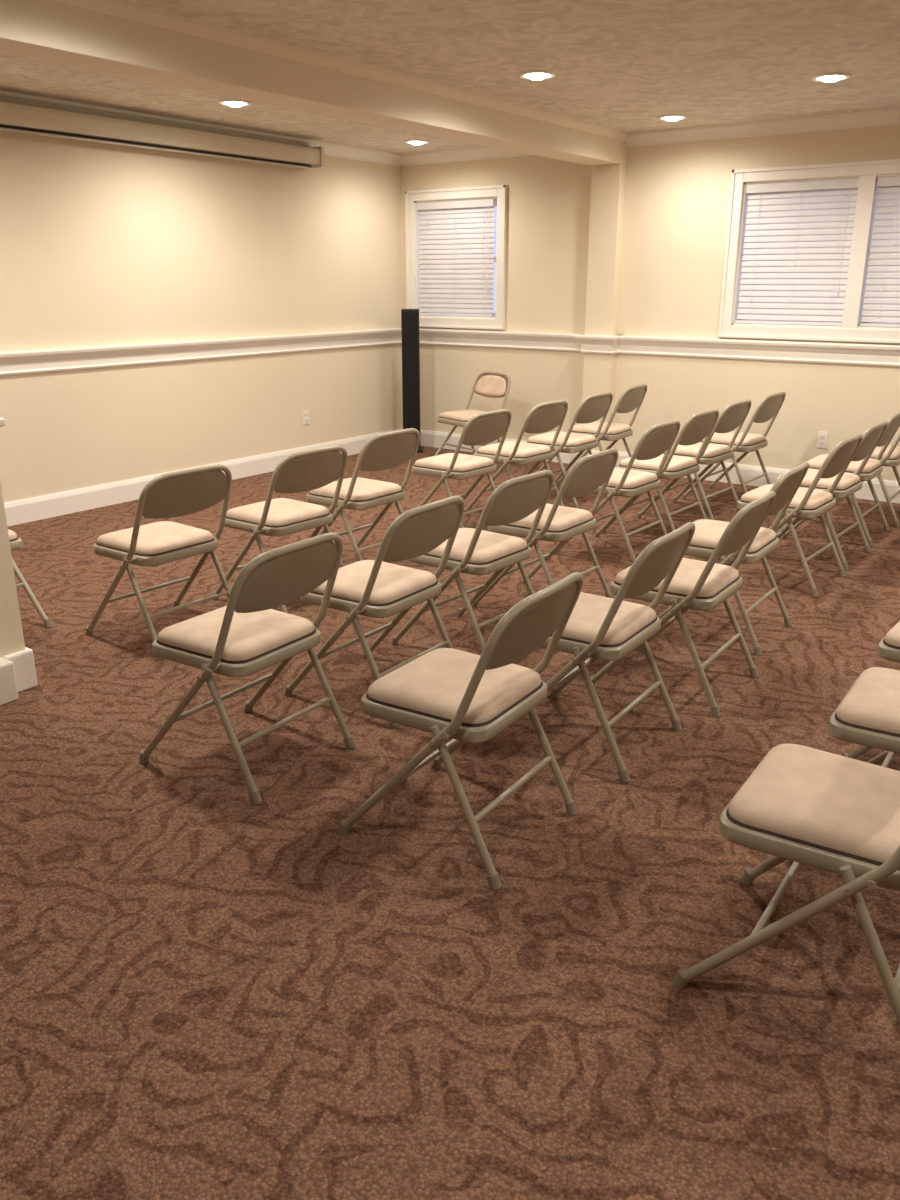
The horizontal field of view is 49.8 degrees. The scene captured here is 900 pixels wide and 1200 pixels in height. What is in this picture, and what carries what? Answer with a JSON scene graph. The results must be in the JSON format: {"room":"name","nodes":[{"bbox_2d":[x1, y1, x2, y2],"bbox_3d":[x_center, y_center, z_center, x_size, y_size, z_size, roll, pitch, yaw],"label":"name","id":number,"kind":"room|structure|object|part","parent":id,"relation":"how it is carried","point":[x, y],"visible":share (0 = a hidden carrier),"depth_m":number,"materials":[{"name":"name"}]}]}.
{"room":"meeting room","nodes":[
{"label":"meeting room","id":0,"kind":"room"},
{"bbox_2d":[0,480,24,657],"bbox_3d":[-2.509,0.231,2.379,0.140,0.970,2.990,13,22,34],"label":"wall","id":1,"kind":"structure","parent":0,"point":[11,632],"depth_m":3.50,"materials":[{"name":"paint"}]},
{"bbox_2d":[0,418,4,434],"bbox_3d":[-2.498,-0.233,2.238,0.205,0.060,3.020,13,22,34],"label":"cap","id":2,"kind":"object","parent":1,"relation":"on","point":[2,420],"visible":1,"depth_m":3.33,"materials":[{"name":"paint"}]},
{"bbox_2d":[0,647,37,705],"bbox_3d":[-2.480,0.623,2.500,0.235,0.150,3.010,13,22,34],"label":"baseboard","id":3,"kind":"structure","parent":1,"relation":"attached to","point":[17,670],"depth_m":3.55,"materials":[{"name":"paint"}]},
{"bbox_2d":[0,130,402,502],"bbox_3d":[-3.528,-1.345,4.780,0.200,2.460,10.680,13,22,34],"label":"wall","id":4,"kind":"structure","parent":0,"point":[102,244],"depth_m":6.77,"materials":[{"name":"paint"}]},
{"bbox_2d":[0,101,324,168],"bbox_3d":[-2.132,-2.894,5.947,0.185,0.170,3.760,13,22,34],"label":"projector screen","id":5,"kind":"object","parent":4,"relation":"attached to","point":[14,117],"visible":1,"depth_m":6.14,"materials":[{"name":"beige metal"}]},
{"bbox_2d":[0,90,400,165],"bbox_3d":[-3.421,-2.449,4.334,0.065,0.085,10.280,13,22,34],"label":"crown molding","id":6,"kind":"structure","parent":4,"relation":"attached to","point":[330,149],"depth_m":6.57,"materials":[{"name":"beige paint"}]},
{"bbox_2d":[0,328,401,375],"bbox_3d":[-3.427,-1.079,4.791,0.050,0.137,10.280,13,22,34],"label":"trim","id":7,"kind":"structure","parent":4,"relation":"attached to","point":[77,358],"depth_m":6.80,"materials":[{"name":"paint"}]},
{"bbox_2d":[4,428,402,526],"bbox_3d":[-3.439,-0.226,5.082,0.018,0.145,10.280,13,22,34],"label":"baseboard","id":8,"kind":"structure","parent":4,"relation":"attached to","point":[17,512],"depth_m":6.57,"materials":[{"name":"paint"}]},
{"bbox_2d":[302,410,308,424],"bbox_3d":[-1.180,-1.495,7.946,0.010,0.114,0.070,13,22,34],"label":"wall outlet","id":9,"kind":"object","parent":4,"relation":"attached to","point":[305,413],"visible":1,"depth_m":7.94,"materials":[{"name":"plastic"}]},
{"bbox_2d":[0,446,899,1199],"bbox_3d":[-0.102,0.650,2.817,8.670,0.100,10.680,13,22,34],"label":"floor","id":10,"kind":"structure","parent":0,"point":[207,992],"depth_m":2.33,"materials":[{"name":"carpet"}]},
{"bbox_2d":[8,529,51,627],"bbox_3d":[-2.101,-0.220,4.112,0.533,0.751,0.484,13,22,34],"label":"folding chair","id":11,"kind":"object","parent":10,"relation":"on","point":[16,543],"visible":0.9,"depth_m":4.26,"materials":[{"name":"metal"}]},
{"bbox_2d":[86,464,231,659],"bbox_3d":[-1.216,-0.212,4.088,0.533,0.751,0.484,14,23,35],"label":"folding chair","id":12,"kind":"object","parent":10,"relation":"on","point":[179,493],"visible":0.98,"depth_m":3.94,"materials":[{"name":"metal"}]},
{"bbox_2d":[139,532,354,804],"bbox_3d":[-0.634,0.145,3.006,0.533,0.751,0.484,12,22,32],"label":"folding chair","id":13,"kind":"object","parent":10,"relation":"on","point":[244,637],"visible":1,"depth_m":2.87,"materials":[{"name":"metal"}]},
{"bbox_2d":[212,445,347,612],"bbox_3d":[-0.783,-0.362,4.540,0.533,0.751,0.484,14,23,36],"label":"folding chair","id":14,"kind":"object","parent":10,"relation":"on","point":[307,470],"visible":0.96,"depth_m":4.38,"materials":[{"name":"metal"}]},
{"bbox_2d":[306,428,422,565],"bbox_3d":[-0.465,-0.525,5.037,0.533,0.751,0.484,13,22,35],"label":"folding chair","id":15,"kind":"object","parent":10,"relation":"on","point":[384,451],"visible":0.95,"depth_m":4.88,"materials":[{"name":"metal"}]},
{"bbox_2d":[285,496,464,726],"bbox_3d":[-0.258,-0.018,3.498,0.533,0.751,0.484,12,22,32],"label":"folding chair","id":16,"kind":"object","parent":10,"relation":"on","point":[376,588],"visible":0.96,"depth_m":3.36,"materials":[{"name":"metal"}]},
{"bbox_2d":[401,309,422,452],"bbox_3d":[-0.339,-1.911,8.480,0.200,1.215,0.200,0,18,0],"label":"tower speaker","id":17,"kind":"object","parent":10,"relation":"on","point":[410,331],"visible":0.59,"depth_m":8.38},
{"bbox_2d":[403,312,417,434],"bbox_3d":[-0.339,-1.922,8.393,0.124,1.090,0.010,0,18,0],"label":"grille","id":18,"kind":"object","parent":17,"relation":"attached to","point":[410,319],"depth_m":8.37,"materials":[{"name":"black fabric"}]},
{"bbox_2d":[338,572,582,889],"bbox_3d":[0.040,0.275,2.611,0.533,0.751,0.484,12,22,32],"label":"folding chair","id":19,"kind":"object","parent":10,"relation":"on","point":[458,695],"visible":1,"depth_m":2.49,"materials":[{"name":"fabric"}]},
{"bbox_2d":[412,409,511,527],"bbox_3d":[0.050,-0.769,5.774,0.533,0.751,0.484,14,23,36],"label":"folding chair","id":20,"kind":"object","parent":10,"relation":"on","point":[483,428],"visible":0.91,"depth_m":5.62,"materials":[{"name":"metal"}]},
{"bbox_2d":[391,470,553,651],"bbox_3d":[0.106,-0.175,3.974,0.533,0.751,0.484,14,23,35],"label":"folding chair","id":21,"kind":"object","parent":10,"relation":"on","point":[477,551],"visible":0.95,"depth_m":3.82,"materials":[{"name":"metal"}]},
{"bbox_2d":[434,371,510,467],"bbox_3d":[0.171,-1.436,7.797,0.533,0.751,0.484,-13,22,-34],"label":"folding chair","id":22,"kind":"object","parent":10,"relation":"on","point":[490,384],"visible":0.77,"depth_m":7.77,"materials":[{"name":"metal"}]},
{"bbox_2d":[464,400,567,514],"bbox_3d":[0.435,-0.913,6.212,0.533,0.751,0.484,14,23,36],"label":"folding chair","id":23,"kind":"object","parent":10,"relation":"on","point":[543,417],"visible":0.93,"depth_m":6.06,"materials":[{"name":"metal"}]},
{"bbox_2d":[471,448,617,607],"bbox_3d":[0.449,-0.333,4.454,0.533,0.751,0.484,13,22,34],"label":"folding chair","id":24,"kind":"object","parent":10,"relation":"on","point":[557,523],"visible":0.87,"depth_m":4.31,"materials":[{"name":"metal"}]},
{"bbox_2d":[526,392,612,508],"bbox_3d":[0.788,-1.050,6.626,0.533,0.751,0.484,13,22,34],"label":"folding chair","id":25,"kind":"object","parent":10,"relation":"on","point":[594,407],"visible":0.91,"depth_m":6.46,"materials":[{"name":"metal"}]},
{"bbox_2d":[484,522,694,782],"bbox_3d":[0.462,0.104,3.130,0.533,0.751,0.484,12,22,32],"label":"folding chair","id":26,"kind":"object","parent":10,"relation":"on","point":[597,627],"visible":0.9,"depth_m":2.96,"materials":[{"name":"metal"}]},
{"bbox_2d":[555,384,646,486],"bbox_3d":[1.123,-1.210,7.112,0.533,0.751,0.484,12,22,32],"label":"folding chair","id":27,"kind":"object","parent":10,"relation":"on","point":[632,398],"visible":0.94,"depth_m":6.96,"materials":[{"name":"metal"}]},
{"bbox_2d":[555,420,679,563],"bbox_3d":[0.933,-0.622,5.329,0.533,0.751,0.484,13,23,35],"label":"folding chair","id":28,"kind":"object","parent":10,"relation":"on","point":[658,439],"visible":0.9,"depth_m":5.15,"materials":[{"name":"metal"}]},
{"bbox_2d":[602,409,718,532],"bbox_3d":[1.266,-0.771,5.780,0.533,0.751,0.484,14,23,36],"label":"folding chair","id":29,"kind":"object","parent":10,"relation":"on","point":[699,426],"visible":0.89,"depth_m":5.63,"materials":[{"name":"metal"}]},
{"bbox_2d":[590,491,775,716],"bbox_3d":[0.861,-0.042,3.571,0.533,0.751,0.484,12,22,32],"label":"folding chair","id":30,"kind":"object","parent":10,"relation":"on","point":[696,584],"visible":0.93,"depth_m":3.40,"materials":[{"name":"metal"}]},
{"bbox_2d":[642,399,751,519],"bbox_3d":[1.593,-0.917,6.223,0.533,0.751,0.484,14,23,36],"label":"folding chair","id":31,"kind":"object","parent":10,"relation":"on","point":[733,416],"visible":0.85,"depth_m":6.07,"materials":[{"name":"metal"}]},
{"bbox_2d":[658,462,808,655],"bbox_3d":[1.184,-0.224,4.123,0.533,0.751,0.484,12,22,32],"label":"folding chair","id":32,"kind":"object","parent":10,"relation":"on","point":[707,534],"visible":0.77,"depth_m":3.99,"materials":[{"name":"metal"}]},
{"bbox_2d":[681,391,785,499],"bbox_3d":[1.958,-1.058,6.652,0.533,0.751,0.484,14,23,36],"label":"folding chair","id":33,"kind":"object","parent":10,"relation":"on","point":[769,407],"visible":0.91,"depth_m":6.51,"materials":[{"name":"metal"}]},
{"bbox_2d":[672,744,899,1025],"bbox_3d":[0.832,0.467,2.030,0.533,0.751,0.484,12,22,32],"label":"folding chair","id":34,"kind":"object","parent":10,"relation":"on","point":[834,813],"visible":1,"depth_m":1.94,"materials":[{"name":"fabric"}]},
{"bbox_2d":[737,434,862,596],"bbox_3d":[1.712,-0.468,4.861,0.533,0.751,0.484,14,23,36],"label":"folding chair","id":35,"kind":"object","parent":10,"relation":"on","point":[810,503],"visible":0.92,"depth_m":4.68,"materials":[{"name":"metal"}]},
{"bbox_2d":[773,421,887,569],"bbox_3d":[2.034,-0.611,5.297,0.533,0.751,0.484,13,22,35],"label":"folding chair","id":36,"kind":"object","parent":10,"relation":"on","point":[849,483],"visible":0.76,"depth_m":5.14,"materials":[{"name":"metal"}]},
{"bbox_2d":[786,667,899,865],"bbox_3d":[1.231,0.321,2.471,0.533,0.751,0.484,12,22,32],"label":"folding chair","id":37,"kind":"object","parent":10,"relation":"on","point":[868,714],"visible":0.8,"depth_m":2.41,"materials":[{"name":"fabric"}]},
{"bbox_2d":[807,412,899,546],"bbox_3d":[2.347,-0.757,5.739,0.533,0.751,0.484,12,22,33],"label":"folding chair","id":38,"kind":"object","parent":10,"relation":"on","point":[873,467],"visible":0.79,"depth_m":5.58,"materials":[{"name":"metal"}]},
{"bbox_2d":[817,433,899,527],"bbox_3d":[2.692,-0.895,6.158,0.533,0.751,0.484,12,22,33],"label":"folding chair","id":39,"kind":"object","parent":10,"relation":"on","point":[891,456],"visible":0.42,"depth_m":5.97,"materials":[{"name":"metal"}]},
{"bbox_2d":[843,621,899,758],"bbox_3d":[1.579,0.161,2.958,0.533,0.751,0.484,14,23,36],"label":"folding chair","id":40,"kind":"object","parent":10,"relation":"on","point":[889,646],"visible":0.66,"depth_m":2.92,"materials":[{"name":"fabric"}]},
{"bbox_2d":[0,0,899,153],"bbox_3d":[-0.102,-1.781,2.015,8.670,0.100,10.680,13,22,34],"label":"ceiling","id":41,"kind":"structure","parent":0,"point":[621,65],"depth_m":4.60,"materials":[{"name":"paint"}]},
{"bbox_2d":[218,99,251,106],"bbox_3d":[-1.284,-2.963,5.797,0.196,0.024,0.196,13,22,34],"label":"recessed light","id":42,"kind":"object","parent":41,"relation":"in","point":[226,102],"visible":1,"depth_m":5.76,"materials":[{"name":"paint"}]},
{"bbox_3d":[-1.284,-2.962,5.797,0.136,0.021,0.136,13,22,34],"label":"bulb","id":43,"kind":"part","parent":42,"relation":"part of","materials":[{"name":"white glass"}]},
{"bbox_2d":[0,0,628,165],"bbox_3d":[-1.813,-2.026,3.243,0.240,0.205,10.280,13,22,34],"label":"ceiling beam","id":44,"kind":"structure","parent":41,"relation":"attached to","point":[48,31],"depth_m":4.36,"materials":[{"name":"beige paint"}]},
{"bbox_2d":[404,139,429,144],"bbox_3d":[-0.254,-3.504,7.434,0.196,0.024,0.196,13,22,34],"label":"recessed light","id":45,"kind":"object","parent":41,"relation":"in","point":[412,141],"visible":1,"depth_m":7.39,"materials":[{"name":"paint"}]},
{"bbox_3d":[-0.254,-3.502,7.434,0.136,0.021,0.136,13,22,34],"label":"bulb","id":46,"kind":"part","parent":45,"relation":"part of","materials":[{"name":"white glass"}]},
{"bbox_2d":[518,70,555,79],"bbox_3d":[0.451,-2.704,5.011,0.196,0.024,0.196,13,22,34],"label":"recessed light","id":47,"kind":"object","parent":41,"relation":"in","point":[532,74],"visible":1,"depth_m":4.97,"materials":[{"name":"paint"}]},
{"bbox_3d":[0.451,-2.703,5.011,0.136,0.021,0.136,13,22,34],"label":"bulb","id":48,"kind":"part","parent":47,"relation":"part of","materials":[{"name":"white glass"}]},
{"bbox_2d":[657,114,687,120],"bbox_3d":[1.450,-3.135,6.317,0.196,0.024,0.196,13,22,34],"label":"recessed light","id":49,"kind":"object","parent":41,"relation":"in","point":[669,117],"visible":1,"depth_m":6.28,"materials":[{"name":"paint"}]},
{"bbox_3d":[1.450,-3.134,6.317,0.136,0.021,0.136,13,22,34],"label":"bulb","id":50,"kind":"part","parent":49,"relation":"part of","materials":[{"name":"white glass"}]},
{"bbox_2d":[811,72,850,81],"bbox_3d":[1.988,-2.722,5.065,0.196,0.024,0.196,13,22,34],"label":"recessed light","id":51,"kind":"object","parent":41,"relation":"in","point":[834,76],"visible":1,"depth_m":5.03,"materials":[{"name":"paint"}]},
{"bbox_3d":[1.988,-2.721,5.065,0.136,0.021,0.136,13,22,34],"label":"bulb","id":52,"kind":"part","parent":51,"relation":"part of","materials":[{"name":"white glass"}]},
{"bbox_2d":[400,124,899,480],"bbox_3d":[2.978,-1.894,6.442,8.270,2.460,0.200,13,22,34],"label":"wall","id":53,"kind":"structure","parent":0,"point":[677,195],"depth_m":7.27,"materials":[{"name":"paint"}]},
{"bbox_2d":[404,184,506,329],"bbox_3d":[0.033,-2.884,8.215,1.030,1.120,0.036,13,22,34],"label":"window frame","id":54,"kind":"structure","parent":53,"relation":"attached to","point":[499,191],"depth_m":8.14,"materials":[{"name":"paint"}]},
{"bbox_2d":[415,197,496,318],"bbox_3d":[0.100,-2.913,8.302,0.860,0.950,0.190,13,22,34],"label":"window","id":55,"kind":"structure","parent":53,"relation":"in","point":[417,284],"depth_m":8.42,"materials":[{"name":"paint"}]},
{"bbox_2d":[417,199,496,316],"bbox_3d":[0.047,-2.900,8.262,0.787,0.921,0.069,13,22,34],"label":"window blind","id":56,"kind":"object","parent":55,"relation":"attached to","point":[456,238],"visible":0.99,"depth_m":8.25,"materials":[{"name":"white plastic"}]},
{"bbox_2d":[401,146,531,165],"bbox_3d":[0.324,-3.575,7.746,1.900,0.085,0.065,13,22,34],"label":"crown molding","id":57,"kind":"structure","parent":53,"relation":"attached to","point":[486,152],"depth_m":7.92,"materials":[{"name":"beige paint"}]},
{"bbox_2d":[420,430,575,463],"bbox_3d":[0.338,-1.354,8.499,1.900,0.145,0.018,13,22,34],"label":"baseboard","id":58,"kind":"structure","parent":53,"relation":"attached to","point":[435,439],"depth_m":8.73,"materials":[{"name":"paint"}]},
{"bbox_2d":[419,328,581,351],"bbox_3d":[0.328,-2.205,8.204,1.900,0.137,0.050,13,22,34],"label":"trim","id":59,"kind":"structure","parent":53,"relation":"attached to","point":[447,337],"depth_m":8.13,"materials":[{"name":"paint"}]},
{"bbox_2d":[582,164,626,450],"bbox_3d":[1.179,-2.148,7.539,0.240,2.255,0.100,13,22,34],"label":"pilaster","id":60,"kind":"object","parent":53,"relation":"attached to","point":[608,182],"visible":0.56,"depth_m":7.38,"materials":[{"name":"paint"}]},
{"bbox_2d":[576,334,621,353],"bbox_3d":[1.165,-1.995,7.569,0.340,0.137,0.150,13,22,34],"label":"trim","id":61,"kind":"structure","parent":60,"relation":"attached to","point":[597,344],"depth_m":7.52,"materials":[{"name":"paint"}]},
{"bbox_2d":[615,335,899,366],"bbox_3d":[3.771,-1.421,5.829,6.130,0.137,0.050,13,22,34],"label":"trim","id":62,"kind":"structure","parent":53,"relation":"attached to","point":[789,351],"depth_m":6.88,"materials":[{"name":"paint"}]},
{"bbox_2d":[615,451,899,502],"bbox_3d":[3.780,-0.570,6.124,6.130,0.145,0.018,13,22,34],"label":"baseboard","id":63,"kind":"structure","parent":53,"relation":"attached to","point":[748,472],"depth_m":7.14,"materials":[{"name":"paint"}]},
{"bbox_2d":[627,108,899,146],"bbox_3d":[3.766,-2.791,5.371,6.130,0.085,0.065,13,22,34],"label":"crown molding","id":64,"kind":"structure","parent":53,"relation":"attached to","point":[885,117],"depth_m":6.49,"materials":[{"name":"paint"}]},
{"bbox_2d":[718,159,899,342],"bbox_3d":[2.747,-2.266,6.342,1.960,1.120,0.036,13,22,34],"label":"window frame","id":65,"kind":"structure","parent":53,"relation":"attached to","point":[887,166],"depth_m":6.66,"materials":[{"name":"paint"}]},
{"bbox_2d":[732,174,899,329],"bbox_3d":[2.808,-2.293,6.422,1.790,0.950,0.208,13,22,34],"label":"window","id":66,"kind":"structure","parent":53,"relation":"in","point":[867,188],"depth_m":6.43,"materials":[{"name":"paint"}]},
{"bbox_2d":[735,178,858,325],"bbox_3d":[2.368,-2.372,6.661,0.746,0.921,0.069,13,22,34],"label":"window blind","id":67,"kind":"object","parent":66,"relation":"attached to","point":[797,241],"visible":0.98,"depth_m":6.65,"materials":[{"name":"white plastic"}]},
{"bbox_2d":[860,176,899,326],"bbox_3d":[3.123,-2.200,6.140,0.896,0.921,0.069,13,22,34],"label":"window blind","id":68,"kind":"object","parent":66,"relation":"attached to","point":[881,301],"visible":1,"depth_m":6.35,"materials":[{"name":"white plastic"}]},
{"bbox_2d":[816,431,827,447],"bbox_3d":[2.622,-1.127,6.832,0.070,0.114,0.010,13,22,34],"label":"wall outlet","id":69,"kind":"object","parent":53,"relation":"attached to","point":[822,438],"visible":1,"depth_m":6.83,"materials":[{"name":"plastic"}]}
]}

